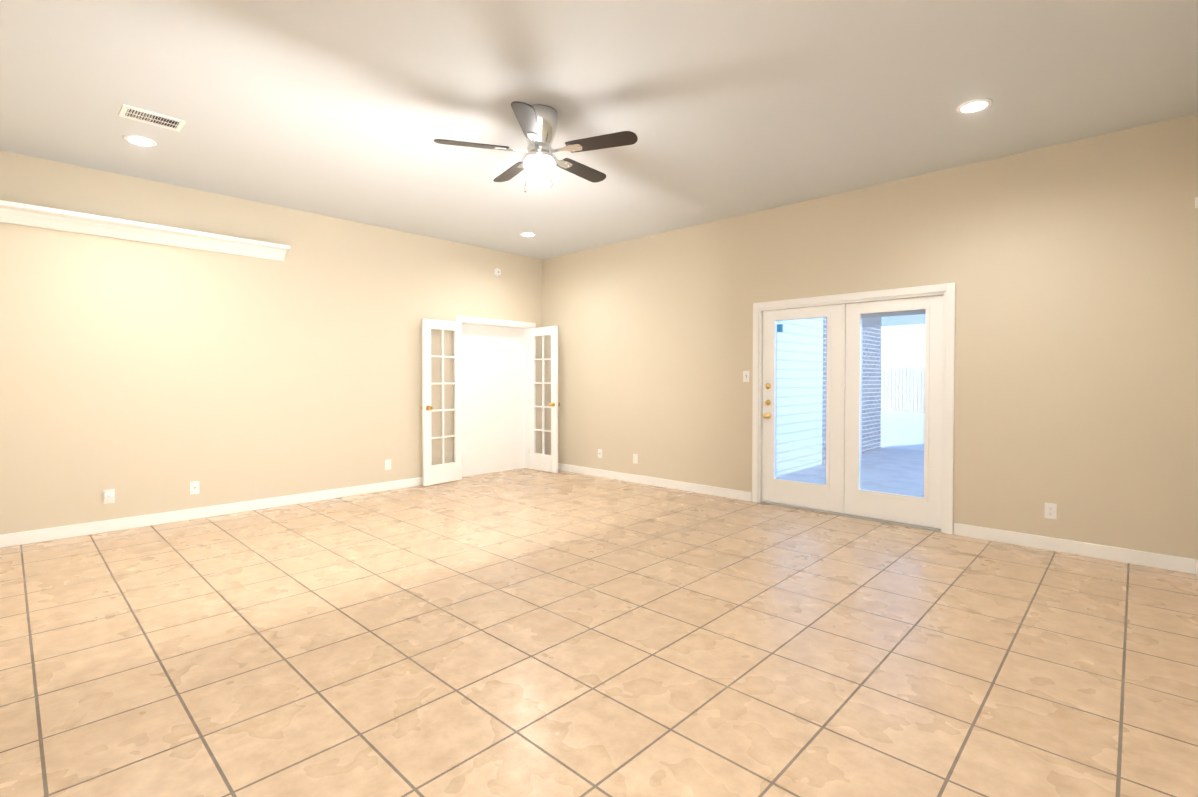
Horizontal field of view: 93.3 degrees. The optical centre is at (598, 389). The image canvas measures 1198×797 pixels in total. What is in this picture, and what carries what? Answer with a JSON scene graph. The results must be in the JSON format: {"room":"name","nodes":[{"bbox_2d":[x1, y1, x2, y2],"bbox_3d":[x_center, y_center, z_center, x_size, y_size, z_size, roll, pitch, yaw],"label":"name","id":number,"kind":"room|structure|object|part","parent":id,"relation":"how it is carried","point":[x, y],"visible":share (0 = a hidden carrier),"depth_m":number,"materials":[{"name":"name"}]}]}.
{"room":"empty living room","nodes":[
{"label":"empty living room","id":0,"kind":"room"},
{"bbox_2d":[0,150,541,534],"bbox_3d":[-2.925,-0.337,6.212,0.150,3.050,5.920,1,1,44],"label":"wall","id":1,"kind":"structure","parent":0,"point":[142,378],"depth_m":5.33,"materials":[{"name":"beige paint"}]},
{"bbox_2d":[103,489,114,503],"bbox_3d":[-4.146,0.913,4.794,0.062,0.116,0.072,1,1,44],"label":"electrical outlet","id":2,"kind":"object","parent":1,"relation":"attached to","point":[109,496],"visible":1,"depth_m":4.79,"materials":[{"name":"white plastic"}]},
{"bbox_2d":[0,200,289,260],"bbox_3d":[-3.989,-1.350,4.813,0.210,0.125,2.449,1,1,44],"label":"shelf ledge","id":3,"kind":"object","parent":1,"relation":"attached to","point":[44,217],"visible":0.96,"depth_m":4.83,"materials":[{"name":"white wood"}]},
{"bbox_2d":[190,481,199,494],"bbox_3d":[-3.748,0.915,5.247,0.016,0.116,0.072,1,1,44],"label":"outlet","id":4,"kind":"object","parent":1,"relation":"attached to","point":[194,487],"visible":1,"depth_m":5.25,"materials":[{"name":"white plastic"}]},
{"bbox_2d":[0,477,422,547],"bbox_3d":[-3.359,1.148,5.659,0.018,0.100,4.425,1,1,44],"label":"baseboard","id":5,"kind":"structure","parent":1,"relation":"attached to","point":[33,536],"depth_m":5.20,"materials":[{"name":"white wood"}]},
{"bbox_2d":[385,459,390,469],"bbox_3d":[-2.462,0.882,6.604,0.009,0.116,0.072,1,1,44],"label":"electrical outlet","id":6,"kind":"object","parent":1,"relation":"attached to","point":[387,464],"visible":1,"depth_m":6.60,"materials":[{"name":"white plastic"}]},
{"bbox_2d":[421,318,461,485],"bbox_3d":[-1.920,0.157,7.016,0.178,2.016,0.582,1,1,44],"label":"french door","id":7,"kind":"structure","parent":1,"relation":"in","point":[443,472],"depth_m":7.01,"materials":[{"name":"white wood"}]},
{"bbox_2d":[456,316,535,468],"bbox_3d":[-1.436,0.107,7.785,0.182,2.110,1.320,1,1,44],"label":"door frame","id":8,"kind":"structure","parent":1,"relation":"attached to","point":[525,326],"depth_m":8.19,"materials":[{"name":"white wood"}]},
{"bbox_2d":[493,268,500,276],"bbox_3d":[-1.375,-1.587,7.684,0.036,0.120,0.120,1,1,44],"label":"smoke detector","id":9,"kind":"object","parent":1,"relation":"attached to","point":[497,272],"visible":1,"depth_m":7.67,"materials":[{"name":"white plastic"}]},
{"bbox_2d":[529,326,559,472],"bbox_3d":[-0.783,0.141,7.940,0.583,2.016,0.179,1,1,44],"label":"french door","id":10,"kind":"structure","parent":1,"relation":"in","point":[543,461],"depth_m":7.92,"materials":[{"name":"white wood"}]},
{"bbox_2d":[462,324,524,476],"bbox_3d":[-2.980,-0.337,6.265,0.004,3.050,5.920,1,1,44],"label":"wall","id":11,"kind":"structure","parent":0,"point":[492,399],"depth_m":7.83,"materials":[{"name":"white paint"}]},
{"bbox_2d":[0,468,1197,796],"bbox_3d":[-0.465,1.278,3.899,6.940,0.100,6.220,1,1,44],"label":"floor","id":12,"kind":"structure","parent":0,"point":[524,632],"depth_m":2.65,"materials":[{"name":"tile"}]},
{"bbox_2d":[0,0,1197,258],"bbox_3d":[-0.465,-1.871,3.845,6.940,0.100,6.220,1,1,44],"label":"ceiling","id":13,"kind":"structure","parent":0,"point":[350,110],"depth_m":3.49,"materials":[{"name":"white paint"}]},
{"bbox_2d":[122,135,156,146],"bbox_3d":[-3.373,-1.821,4.156,0.196,0.009,0.196,1,1,44],"label":"recessed light","id":14,"kind":"object","parent":13,"relation":"in","point":[139,140],"visible":1,"depth_m":4.14,"materials":[{"name":"white"}]},
{"bbox_2d":[118,104,185,131],"bbox_3d":[-2.996,-1.815,3.797,0.210,0.010,0.330,1,1,44],"label":"ceiling vent","id":15,"kind":"object","parent":13,"relation":"in","point":[148,117],"visible":1,"depth_m":3.79,"materials":[{"name":"white metal"}]},
{"bbox_2d":[520,232,535,236],"bbox_3d":[-0.858,-1.867,6.828,0.196,0.009,0.196,1,1,44],"label":"recessed light","id":16,"kind":"object","parent":13,"relation":"in","point":[528,234],"visible":0.96,"depth_m":6.82,"materials":[{"name":"white"}]},
{"bbox_2d":[434,101,637,192],"bbox_3d":[-0.372,-1.547,3.767,1.277,0.546,1.250,1,1,44],"label":"fan","id":17,"kind":"object","parent":13,"relation":"hanging from","point":[538,123],"depth_m":3.63,"materials":[{"name":"brown wood"}]},
{"bbox_3d":[-0.391,-1.430,3.728,0.208,0.150,0.208,1,1,44],"label":"fan light globe","id":18,"kind":"part","parent":17,"relation":"part of"},
{"bbox_2d":[956,98,992,113],"bbox_3d":[2.405,-1.812,3.628,0.196,0.009,0.196,1,1,44],"label":"recessed light","id":19,"kind":"object","parent":13,"relation":"in","point":[974,106],"visible":0.96,"depth_m":3.62,"materials":[{"name":"white"}]},
{"bbox_2d":[542,113,1197,558],"bbox_3d":[1.627,-0.334,6.071,6.940,3.050,0.150,1,1,44],"label":"wall","id":20,"kind":"structure","parent":0,"point":[1070,269],"depth_m":4.52,"materials":[{"name":"beige paint"}]},
{"bbox_2d":[598,449,601,457],"bbox_3d":[0.013,0.856,7.518,0.072,0.116,0.007,1,1,44],"label":"outlet","id":21,"kind":"object","parent":20,"relation":"attached to","point":[599,453],"visible":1,"depth_m":7.51,"materials":[{"name":"white plastic"}]},
{"bbox_2d":[633,454,637,463],"bbox_3d":[0.456,0.874,7.096,0.072,0.116,0.009,1,1,44],"label":"electrical outlet","id":22,"kind":"object","parent":20,"relation":"attached to","point":[635,458],"visible":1,"depth_m":7.09,"materials":[{"name":"white plastic"}]},
{"bbox_2d":[558,463,751,501],"bbox_3d":[0.383,1.123,7.149,3.385,0.100,0.040,1,1,44],"label":"baseboard","id":23,"kind":"structure","parent":20,"relation":"attached to","point":[691,487],"depth_m":6.80,"materials":[{"name":"white wood"}]},
{"bbox_2d":[743,371,748,381],"bbox_3d":[1.563,-0.135,6.018,0.072,0.116,0.019,1,1,44],"label":"light switch","id":24,"kind":"object","parent":20,"relation":"attached to","point":[745,376],"visible":1,"depth_m":6.02,"materials":[{"name":"white plastic"}]},
{"bbox_2d":[762,304,841,512],"bbox_3d":[2.003,0.184,5.652,0.807,1.984,0.127,1,1,44],"label":"patio door","id":25,"kind":"structure","parent":20,"relation":"in","point":[813,495],"depth_m":5.65,"materials":[{"name":"white wood"}]},
{"bbox_2d":[752,283,954,534],"bbox_3d":[2.349,0.154,5.402,1.834,2.097,0.196,1,1,44],"label":"door frame","id":26,"kind":"structure","parent":20,"relation":"attached to","point":[946,291],"depth_m":5.23,"materials":[{"name":"white painted wood"}]},
{"bbox_2d":[844,295,942,528],"bbox_3d":[2.638,0.194,5.091,0.810,1.984,0.065,1,1,44],"label":"patio door","id":27,"kind":"structure","parent":20,"relation":"in","point":[913,509],"depth_m":5.06,"materials":[{"name":"white wood"}]},
{"bbox_2d":[1044,503,1056,518],"bbox_3d":[3.416,0.922,4.280,0.072,0.116,0.009,1,1,44],"label":"electrical outlet","id":28,"kind":"object","parent":20,"relation":"attached to","point":[1050,511],"visible":1,"depth_m":4.28,"materials":[{"name":"white plastic"}]},
{"bbox_2d":[954,523,1191,573],"bbox_3d":[3.457,1.172,4.243,1.375,0.100,0.014,1,1,44],"label":"baseboard","id":29,"kind":"structure","parent":20,"relation":"attached to","point":[1161,561],"depth_m":4.16,"materials":[{"name":"white wood"}]},
{"bbox_2d":[1192,559,1197,578],"bbox_3d":[1.945,1.217,1.627,0.018,0.100,5.890,1,1,44],"label":"baseboard","id":30,"kind":"structure","parent":20,"relation":"attached to","point":[1194,561],"depth_m":3.76,"materials":[{"name":"white wood"}]},
{"bbox_2d":[1195,197,1197,208],"bbox_3d":[3.948,-1.229,3.729,0.028,0.070,0.022,1,1,44],"label":"sensor","id":31,"kind":"object","parent":20,"relation":"attached to","point":[1196,202],"visible":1,"depth_m":3.73,"materials":[{"name":"white plastic"}]},
{"label":"outside","id":32,"kind":"structure","parent":0,"visible":0},
{"bbox_2d":[880,395,924,447],"bbox_3d":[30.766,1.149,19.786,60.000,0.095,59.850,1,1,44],"label":"lawn","id":33,"kind":"structure","parent":32,"point":[903,421],"depth_m":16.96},
{"bbox_2d":[777,317,881,475],"bbox_3d":[3.690,-0.387,8.871,0.830,3.340,6.749,1,1,44],"label":"brick wall","id":34,"kind":"structure","parent":33,"relation":"on","point":[814,400],"depth_m":8.60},
{"bbox_2d":[777,437,923,496],"bbox_3d":[10.448,1.252,8.059,11.280,0.090,14.850,1,1,44],"label":"patio slab","id":35,"kind":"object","parent":33,"relation":"on","point":[877,478],"depth_m":8.27,"materials":[{"name":"concrete"}]},
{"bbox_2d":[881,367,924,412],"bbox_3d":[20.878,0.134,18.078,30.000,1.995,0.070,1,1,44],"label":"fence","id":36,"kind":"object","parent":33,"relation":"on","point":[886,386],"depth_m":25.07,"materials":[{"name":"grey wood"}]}
]}

